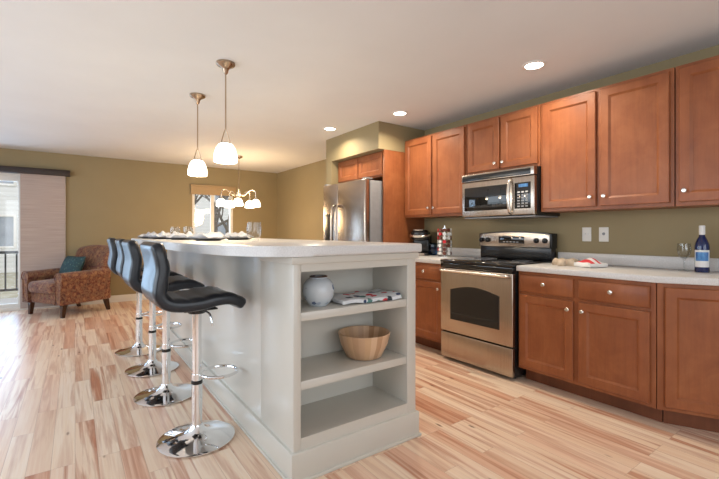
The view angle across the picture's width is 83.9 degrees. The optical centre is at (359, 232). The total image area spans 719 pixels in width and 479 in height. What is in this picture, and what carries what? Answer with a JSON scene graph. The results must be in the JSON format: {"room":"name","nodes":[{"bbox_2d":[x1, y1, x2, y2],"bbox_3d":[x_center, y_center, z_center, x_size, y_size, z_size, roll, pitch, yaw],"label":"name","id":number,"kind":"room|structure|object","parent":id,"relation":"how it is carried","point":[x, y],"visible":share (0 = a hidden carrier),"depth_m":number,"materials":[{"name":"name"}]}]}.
{"room":"kitchen","nodes":[
{"label":"kitchen","id":0,"kind":"room"},
{"bbox_2d":[0,148,276,305],"bbox_3d":[-4.299,-0.032,6.655,6.210,2.410,0.150,0,0,-35],"label":"wall","id":1,"kind":"structure","parent":0,"point":[106,198],"depth_m":6.85,"materials":[{"name":"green paint"}]},
{"bbox_2d":[0,172,65,311],"bbox_3d":[-5.413,0.143,5.850,1.800,2.060,0.130,0,0,-35],"label":"door","id":2,"kind":"structure","parent":1,"relation":"in","point":[15,177],"depth_m":6.01,"materials":[{"name":"white paint"}]},
{"bbox_2d":[0,165,69,308],"bbox_3d":[-5.366,0.086,5.723,1.990,2.103,0.128,0,0,-35],"label":"blind","id":3,"kind":"object","parent":1,"relation":"attached to","point":[42,191],"visible":0.73,"depth_m":6.10,"materials":[{"name":"beige fabric"}]},
{"bbox_2d":[68,294,147,305],"bbox_3d":[-3.165,1.115,7.355,3.550,0.115,0.024,0,0,-35],"label":"baseboard","id":4,"kind":"structure","parent":1,"relation":"attached to","point":[128,297],"depth_m":6.72,"materials":[{"name":"white paint"}]},
{"bbox_2d":[192,194,232,233],"bbox_3d":[-2.813,-0.282,7.663,0.820,1.130,0.170,0,0,-35],"label":"window","id":5,"kind":"structure","parent":1,"relation":"in","point":[193,195],"depth_m":7.68,"materials":[{"name":"white paint"}]},
{"bbox_2d":[190,184,235,195],"bbox_3d":[-2.775,-0.795,7.609,0.830,0.185,0.058,0,0,-35],"label":"roman shade","id":6,"kind":"object","parent":1,"relation":"attached to","point":[195,188],"visible":0.91,"depth_m":7.56,"materials":[{"name":"fabric"}]},
{"bbox_2d":[326,138,338,184],"bbox_3d":[-0.119,-0.032,5.524,0.710,2.410,0.140,0,0,-35],"label":"wall","id":7,"kind":"structure","parent":0,"point":[331,167],"depth_m":5.30,"materials":[{"name":"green paint"}]},
{"bbox_2d":[0,0,718,172],"bbox_3d":[-1.284,-1.297,2.547,6.360,0.120,10.340,0,0,-35],"label":"ceiling","id":8,"kind":"structure","parent":0,"point":[116,79],"depth_m":2.88,"materials":[{"name":"paint"}]},
{"bbox_2d":[188,92,206,176],"bbox_3d":[-1.459,-0.874,3.603,0.164,0.726,0.164,0,0,0],"label":"pendant light","id":9,"kind":"object","parent":8,"relation":"hanging from","point":[197,167],"visible":1,"depth_m":3.56,"materials":[{"name":"white glass"}]},
{"bbox_2d":[214,59,236,163],"bbox_3d":[-0.978,-0.874,2.922,0.164,0.726,0.164,0,0,0],"label":"pendant light","id":10,"kind":"object","parent":8,"relation":"hanging from","point":[225,152],"visible":1,"depth_m":2.88,"materials":[{"name":"white glass"}]},
{"bbox_2d":[216,155,260,207],"bbox_3d":[-1.980,-0.825,6.489,0.668,0.825,0.684,0,0,-35],"label":"chandelier","id":11,"kind":"object","parent":8,"relation":"hanging from","point":[221,202],"visible":0.99,"depth_m":6.43,"materials":[{"name":"white glass"}]},
{"bbox_2d":[323,127,336,130],"bbox_3d":[-0.352,-1.232,4.769,0.170,0.008,0.170,0,0,-35],"label":"recessed light","id":12,"kind":"object","parent":8,"relation":"in","point":[324,128],"visible":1,"depth_m":4.75,"materials":[{"name":"white paint"}]},
{"bbox_2d":[392,111,407,115],"bbox_3d":[0.420,-1.232,4.150,0.170,0.008,0.170,0,0,-35],"label":"recessed light","id":13,"kind":"object","parent":8,"relation":"in","point":[396,113],"visible":1,"depth_m":4.15,"materials":[{"name":"white paint"}]},
{"bbox_2d":[522,60,546,69],"bbox_3d":[1.291,-1.232,2.958,0.170,0.008,0.170,0,0,-35],"label":"recessed light","id":14,"kind":"object","parent":8,"relation":"in","point":[536,64],"visible":1,"depth_m":2.95,"materials":[{"name":"white paint"}]},
{"bbox_2d":[0,300,718,478],"bbox_3d":[-1.284,1.233,2.547,6.360,0.120,10.340,0,0,-35],"label":"floor","id":15,"kind":"structure","parent":0,"point":[68,410],"depth_m":2.44,"materials":[{"name":"brown wood"}]},
{"bbox_2d":[21,245,110,317],"bbox_3d":[-4.244,0.685,5.931,0.914,0.975,0.907,0,0,23],"label":"armchair","id":16,"kind":"object","parent":15,"relation":"on","point":[46,286],"visible":0.92,"depth_m":5.69,"materials":[{"name":"orange fabric"}]},
{"bbox_2d":[28,278,55,293],"bbox_3d":[-4.299,0.758,5.799,0.570,0.180,0.620,0,0,23],"label":"seat cushion","id":17,"kind":"object","parent":16,"relation":"on","point":[45,286],"depth_m":5.54,"materials":[{"name":"orange fabric"}]},
{"bbox_2d":[59,256,85,272],"bbox_3d":[-4.278,0.511,5.953,0.470,0.306,0.203,0,0,27],"label":"pillow","id":18,"kind":"object","parent":16,"relation":"on","point":[70,263],"visible":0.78,"depth_m":5.87,"materials":[{"name":"teal fabric"}]},
{"bbox_2d":[107,238,161,356],"bbox_3d":[-2.187,0.613,3.941,0.501,1.120,0.413,0,0,-35],"label":"bar stool","id":19,"kind":"object","parent":15,"relation":"on","point":[139,349],"visible":0.48,"depth_m":3.89,"materials":[{"name":"silver metal"}]},
{"bbox_2d":[115,238,182,376],"bbox_3d":[-1.784,0.613,3.414,0.501,1.120,0.413,0,0,-35],"label":"bar stool","id":20,"kind":"object","parent":15,"relation":"on","point":[152,367],"visible":0.4,"depth_m":3.38,"materials":[{"name":"silver metal"}]},
{"bbox_2d":[121,240,204,406],"bbox_3d":[-1.403,0.613,2.870,0.501,1.120,0.413,0,0,-36],"label":"bar stool","id":21,"kind":"object","parent":15,"relation":"on","point":[167,393],"visible":0.8,"depth_m":2.80,"materials":[{"name":"silver metal"}]},
{"bbox_2d":[140,242,245,457],"bbox_3d":[-0.934,0.613,2.262,0.501,1.120,0.413,0,0,-37],"label":"bar stool","id":22,"kind":"object","parent":15,"relation":"on","point":[198,437],"visible":1,"depth_m":2.19,"materials":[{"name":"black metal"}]},
{"bbox_2d":[167,250,421,478],"bbox_3d":[-0.899,0.644,3.362,0.824,1.057,3.179,0,0,-35],"label":"kitchen island","id":23,"kind":"object","parent":15,"relation":"on","point":[313,410],"visible":0.69,"depth_m":2.24,"materials":[{"name":"wood"}]},
{"bbox_2d":[131,238,421,256],"bbox_3d":[-1.043,0.090,3.297,1.144,0.050,3.258,0,0,-35],"label":"island countertop","id":24,"kind":"structure","parent":23,"relation":"on","point":[255,247],"depth_m":2.11,"materials":[{"name":"stone"}]},
{"bbox_2d":[148,237,167,238],"bbox_3d":[-1.852,0.056,3.776,0.256,0.018,0.256,0,0,-35],"label":"plate","id":25,"kind":"object","parent":24,"relation":"on","point":[148,237],"visible":0.57,"depth_m":3.67,"materials":[{"name":"black ceramic"}]},
{"bbox_2d":[149,231,170,236],"bbox_3d":[-1.852,0.015,3.776,0.194,0.059,0.175,0,0,0],"label":"napkin","id":26,"kind":"object","parent":25,"relation":"on","point":[162,234],"visible":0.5,"depth_m":3.71,"materials":[{"name":"grey fabric"}]},
{"bbox_2d":[168,238,191,239],"bbox_3d":[-1.537,0.056,3.472,0.256,0.018,0.256,0,0,-35],"label":"plate","id":27,"kind":"object","parent":24,"relation":"on","point":[168,238],"visible":0.7,"depth_m":3.38,"materials":[{"name":"black ceramic"}]},
{"bbox_2d":[166,231,192,237],"bbox_3d":[-1.537,0.019,3.472,0.216,0.057,0.175,0,0,-5],"label":"napkin","id":28,"kind":"object","parent":27,"relation":"on","point":[174,234],"visible":0.81,"depth_m":3.41,"materials":[{"name":"grey fabric"}]},
{"bbox_2d":[190,238,225,240],"bbox_3d":[-1.155,0.056,3.056,0.256,0.018,0.256,0,0,-35],"label":"plate","id":29,"kind":"object","parent":24,"relation":"on","point":[196,239],"visible":1,"depth_m":2.99,"materials":[{"name":"black ceramic"}]},
{"bbox_2d":[186,232,228,237],"bbox_3d":[-1.155,0.020,3.056,0.281,0.050,0.174,0,0,0],"label":"napkin","id":30,"kind":"object","parent":29,"relation":"on","point":[210,234],"visible":0.91,"depth_m":3.00,"materials":[{"name":"grey fabric"}]},
{"bbox_2d":[226,237,251,239],"bbox_3d":[-1.045,0.056,3.453,0.256,0.018,0.256,0,0,-35],"label":"plate","id":31,"kind":"object","parent":24,"relation":"on","point":[250,237],"visible":0.84,"depth_m":3.37,"materials":[{"name":"black ceramic"}]},
{"bbox_2d":[225,231,253,237],"bbox_3d":[-1.045,0.017,3.453,0.238,0.056,0.175,0,0,0],"label":"napkin","id":32,"kind":"object","parent":31,"relation":"on","point":[241,234],"visible":0.91,"depth_m":3.39,"materials":[{"name":"grey fabric"}]},
{"bbox_3d":[-2.133,0.056,4.103,0.256,0.018,0.256,0,0,-35],"label":"plate","id":33,"kind":"object","parent":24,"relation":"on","visible":0},
{"bbox_2d":[138,232,159,236],"bbox_3d":[-2.133,0.019,4.103,0.194,0.053,0.175,0,0,0],"label":"napkin","id":34,"kind":"object","parent":33,"relation":"on","point":[148,233],"visible":0.59,"depth_m":4.04,"materials":[{"name":"grey fabric"}]},
{"bbox_2d":[302,275,333,306],"bbox_3d":[-0.213,0.302,2.076,0.166,0.155,0.166,0,0,-35],"label":"vase","id":35,"kind":"object","parent":23,"relation":"on","point":[318,290],"visible":1,"depth_m":2.02,"materials":[{"name":"ceramic"}]},
{"bbox_2d":[261,258,414,452],"bbox_3d":[-0.108,0.645,2.250,0.776,1.055,0.403,0,0,-35],"label":"bookcase","id":36,"kind":"object","parent":23,"relation":"attached to","point":[316,398],"depth_m":2.14,"materials":[{"name":"wood"}]},
{"bbox_2d":[301,298,405,320],"bbox_3d":[-0.097,0.402,2.213,0.670,0.042,0.320,0,0,-35],"label":"shelf","id":37,"kind":"object","parent":23,"relation":"attached to","point":[332,309],"depth_m":2.07,"materials":[{"name":"wood"}]},
{"bbox_2d":[301,349,405,389],"bbox_3d":[-0.097,0.728,2.213,0.670,0.042,0.320,0,0,-35],"label":"shelf","id":38,"kind":"object","parent":23,"relation":"attached to","point":[322,367],"depth_m":2.14,"materials":[{"name":"wood"}]},
{"bbox_2d":[338,325,389,360],"bbox_3d":[0.026,0.635,2.283,0.298,0.139,0.298,0,0,-35],"label":"wooden bowl","id":39,"kind":"object","parent":23,"relation":"on","point":[360,342],"visible":1,"depth_m":2.19,"materials":[{"name":"brown wood"}]},
{"bbox_2d":[331,289,401,304],"bbox_3d":[0.010,0.362,2.272,0.385,0.035,0.250,0,0,-32],"label":"table runner","id":40,"kind":"object","parent":23,"relation":"on","point":[374,295],"visible":0.94,"depth_m":2.20,"materials":[{"name":"fabric"}]},
{"bbox_2d":[323,177,382,241],"bbox_3d":[0.106,0.280,5.002,0.908,1.785,0.910,0,0,-35],"label":"refrigerator","id":41,"kind":"object","parent":15,"relation":"on","point":[352,210],"visible":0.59,"depth_m":4.57,"materials":[{"name":"silver metal"}]},
{"bbox_2d":[383,149,423,242],"bbox_3d":[0.526,0.121,4.690,0.624,2.104,0.033,0,0,-35],"label":"panel","id":42,"kind":"object","parent":15,"relation":"on","point":[397,228],"visible":0.26,"depth_m":4.59,"materials":[{"name":"brown wood"}]},
{"bbox_2d":[415,262,442,350],"bbox_3d":[0.777,0.739,4.305,0.661,0.868,0.876,0,0,-35],"label":"base cabinet","id":43,"kind":"object","parent":15,"relation":"on","point":[428,329],"visible":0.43,"depth_m":3.96,"materials":[{"name":"brown wood"}]},
{"bbox_2d":[415,247,480,263],"bbox_3d":[0.787,0.238,4.311,0.637,0.130,0.881,0,0,-35],"label":"countertop","id":44,"kind":"structure","parent":43,"relation":"on","point":[457,252],"depth_m":4.26,"materials":[{"name":"stone"}]},
{"bbox_2d":[409,229,437,255],"bbox_3d":[0.720,0.113,4.562,0.302,0.295,0.277,0,0,25],"label":"coffee maker","id":45,"kind":"object","parent":44,"relation":"on","point":[422,236],"visible":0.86,"depth_m":4.52,"materials":[{"name":"black plastic"}]},
{"bbox_2d":[438,226,451,256],"bbox_3d":[0.894,0.095,4.195,0.144,0.330,0.144,0,0,-35],"label":"pod carousel","id":46,"kind":"object","parent":44,"relation":"on","point":[444,226],"visible":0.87,"depth_m":4.17,"materials":[{"name":"silver metal"}]},
{"bbox_2d":[439,231,556,378],"bbox_3d":[1.219,0.581,3.604,0.725,1.184,0.762,0,0,-35],"label":"stove","id":47,"kind":"object","parent":15,"relation":"on","point":[480,295],"visible":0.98,"depth_m":3.44,"materials":[{"name":"silver metal"}]},
{"bbox_2d":[440,257,551,267],"bbox_3d":[1.225,0.263,3.608,0.620,0.027,0.760,0,0,-35],"label":"cooktop","id":48,"kind":"object","parent":47,"relation":"in","point":[476,262],"depth_m":3.51,"materials":[{"name":"black glass"}]},
{"bbox_2d":[519,271,662,421],"bbox_3d":[1.747,0.739,2.941,0.661,0.868,0.914,0,0,-35],"label":"base cabinet","id":49,"kind":"object","parent":15,"relation":"on","point":[592,338],"visible":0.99,"depth_m":2.70,"materials":[{"name":"brown wood"}]},
{"bbox_2d":[516,252,718,285],"bbox_3d":[1.923,0.238,2.714,0.637,0.130,1.495,0,0,-35],"label":"countertop","id":50,"kind":"structure","parent":49,"relation":"on","point":[619,267],"depth_m":2.79,"materials":[{"name":"stone"}]},
{"bbox_2d":[552,258,578,265],"bbox_3d":[1.603,0.231,3.142,0.194,0.057,0.197,0,0,-40],"label":"oven mitt","id":51,"kind":"object","parent":50,"relation":"on","point":[561,261],"visible":0.95,"depth_m":3.09,"materials":[{"name":"beige fabric"}]},
{"bbox_2d":[574,258,607,267],"bbox_3d":[1.722,0.225,2.980,0.160,0.068,0.150,0,0,-15],"label":"dish towel","id":52,"kind":"object","parent":50,"relation":"on","point":[590,262],"visible":1,"depth_m":2.93,"materials":[{"name":"white fabric"}]},
{"bbox_2d":[694,225,709,272],"bbox_3d":[2.228,0.108,2.601,0.078,0.303,0.077,0,0,-35],"label":"wine bottle","id":53,"kind":"object","parent":50,"relation":"on","point":[702,247],"visible":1,"depth_m":2.58,"materials":[{"name":"blue glass"}]},
{"bbox_2d":[696,252,708,260],"bbox_3d":[2.208,0.157,2.578,0.064,0.057,0.016,0,0,41],"label":"label","id":54,"kind":"object","parent":53,"relation":"attached to","point":[700,256],"depth_m":2.57,"materials":[{"name":"blue paper"}]},
{"bbox_2d":[657,283,718,432],"bbox_3d":[2.196,0.739,2.354,0.610,0.868,0.552,0,0,-35],"label":"base cabinet","id":55,"kind":"object","parent":15,"relation":"on","point":[687,315],"visible":0.96,"depth_m":2.33,"materials":[{"name":"brown wood"}]},
{"bbox_2d":[277,45,718,271],"bbox_3d":[1.246,-0.032,4.347,0.150,2.410,10.340,0,0,-35],"label":"wall","id":56,"kind":"structure","parent":0,"point":[654,232],"depth_m":3.42,"materials":[{"name":"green paint"}]},
{"bbox_2d":[338,151,382,182],"bbox_3d":[0.237,-0.786,5.099,0.620,0.287,0.957,0,0,-35],"label":"upper cabinet","id":57,"kind":"object","parent":56,"relation":"attached to","point":[371,165],"visible":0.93,"depth_m":4.87,"materials":[{"name":"brown wood"}]},
{"bbox_2d":[332,121,424,161],"bbox_3d":[0.211,-1.085,5.059,0.710,0.305,1.000,0,0,-35],"label":"soffit","id":58,"kind":"object","parent":56,"relation":"attached to","point":[378,136],"depth_m":4.67,"materials":[{"name":"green paint"}]},
{"bbox_2d":[405,124,466,217],"bbox_3d":[0.903,-0.614,4.378,0.371,0.894,0.902,0,0,-35],"label":"upper cabinet","id":59,"kind":"object","parent":56,"relation":"attached to","point":[436,163],"visible":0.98,"depth_m":4.25,"materials":[{"name":"brown wood"}]},
{"bbox_2d":[431,247,480,256],"bbox_3d":[1.039,0.216,4.490,0.020,0.087,0.881,0,0,-35],"label":"backsplash","id":60,"kind":"structure","parent":56,"relation":"attached to","point":[471,252],"depth_m":4.34,"materials":[{"name":"laminate"}]},
{"bbox_2d":[467,104,540,174],"bbox_3d":[1.387,-0.805,3.697,0.371,0.512,0.757,0,0,-35],"label":"upper cabinet","id":61,"kind":"object","parent":56,"relation":"attached to","point":[511,140],"visible":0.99,"depth_m":3.56,"materials":[{"name":"brown wood"}]},
{"bbox_2d":[462,166,559,219],"bbox_3d":[1.348,-0.337,3.669,0.465,0.416,0.752,0,0,-35],"label":"microwave","id":62,"kind":"object","parent":61,"relation":"attached to","point":[515,193],"visible":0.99,"depth_m":3.50,"materials":[{"name":"silver metal"}]},
{"bbox_2d":[582,227,590,240],"bbox_3d":[1.881,0.018,3.313,0.012,0.116,0.072,0,0,-35],"label":"light switch","id":63,"kind":"object","parent":56,"relation":"attached to","point":[586,231],"visible":1,"depth_m":3.31,"materials":[{"name":"white paint"}]},
{"bbox_2d":[599,227,608,241],"bbox_3d":[1.958,0.018,3.206,0.012,0.116,0.072,0,0,-35],"label":"wall outlet","id":64,"kind":"object","parent":56,"relation":"attached to","point":[603,231],"visible":1,"depth_m":3.20,"materials":[{"name":"white paint"}]},
{"bbox_2d":[541,67,687,212],"bbox_3d":[1.872,-0.614,3.016,0.371,0.894,0.901,0,0,-35],"label":"upper cabinet","id":65,"kind":"object","parent":56,"relation":"attached to","point":[612,147],"visible":0.99,"depth_m":2.86,"materials":[{"name":"brown wood"}]},
{"bbox_2d":[558,252,718,271],"bbox_3d":[2.175,0.216,2.893,0.020,0.087,1.495,0,0,-35],"label":"backsplash","id":66,"kind":"structure","parent":56,"relation":"attached to","point":[667,262],"depth_m":2.97,"materials":[{"name":"laminate"}]},
{"bbox_2d":[676,55,718,207],"bbox_3d":[2.292,-0.614,2.426,0.371,0.894,0.533,0,0,-35],"label":"upper cabinet","id":67,"kind":"object","parent":56,"relation":"attached to","point":[697,82],"visible":1,"depth_m":2.46,"materials":[{"name":"brown wood"}]},
{"label":"outside","id":68,"kind":"structure","parent":0,"visible":0},
{"bbox_2d":[0,297,17,303],"bbox_3d":[-7.220,1.273,5.750,6.900,0.120,1.760,0,0,-35],"label":"deck","id":69,"kind":"object","parent":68,"point":[4,300],"depth_m":7.10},
{"bbox_2d":[0,251,17,291],"bbox_3d":[-7.488,0.763,6.516,6.350,0.900,0.080,0,0,-35],"label":"deck railing","id":70,"kind":"object","parent":69,"relation":"on","point":[1,252],"visible":0.07,"depth_m":7.28,"materials":[{"name":"black metal"}]},
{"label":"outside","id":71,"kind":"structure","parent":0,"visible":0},
{"bbox_2d":[0,272,17,298],"bbox_3d":[-19.721,1.723,27.721,80.000,0.100,51.960,0,0,-35],"label":"ground","id":72,"kind":"structure","parent":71,"point":[10,276],"depth_m":12.56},
{"bbox_2d":[0,181,17,272],"bbox_3d":[-18.738,-2.377,18.577,10.800,8.100,8.800,0,0,-35],"label":"house","id":73,"kind":"structure","parent":72,"relation":"on","point":[8,189],"depth_m":16.62,"materials":[{"name":"white"}]},
{"bbox_2d":[195,194,201,204],"bbox_3d":[-7.634,-2.695,17.085,3.685,8.781,3.810,0,0,-6],"label":"bare tree","id":74,"kind":"object","parent":72,"relation":"on","point":[200,197],"visible":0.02,"depth_m":16.84,"materials":[{"name":"grey plant"}]},
{"bbox_2d":[195,194,228,234],"bbox_3d":[-9.446,-2.377,30.097,11.300,8.100,8.800,0,0,-35],"label":"house","id":75,"kind":"structure","parent":72,"relation":"on","point":[202,208],"depth_m":25.05,"materials":[{"name":"white"}]},
{"bbox_2d":[199,194,228,231],"bbox_3d":[-3.856,-0.447,11.606,3.730,4.295,3.089,0,0,-35],"label":"bare tree","id":76,"kind":"object","parent":72,"relation":"on","point":[216,215],"visible":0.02,"depth_m":10.99,"materials":[{"name":"grey plant"}]},
{"bbox_2d":[209,195,228,232],"bbox_3d":[-4.572,-1.855,14.082,4.779,7.145,3.245,0,0,4],"label":"bare tree","id":77,"kind":"object","parent":72,"relation":"on","point":[226,227],"visible":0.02,"depth_m":14.03,"materials":[{"name":"grey plant"}]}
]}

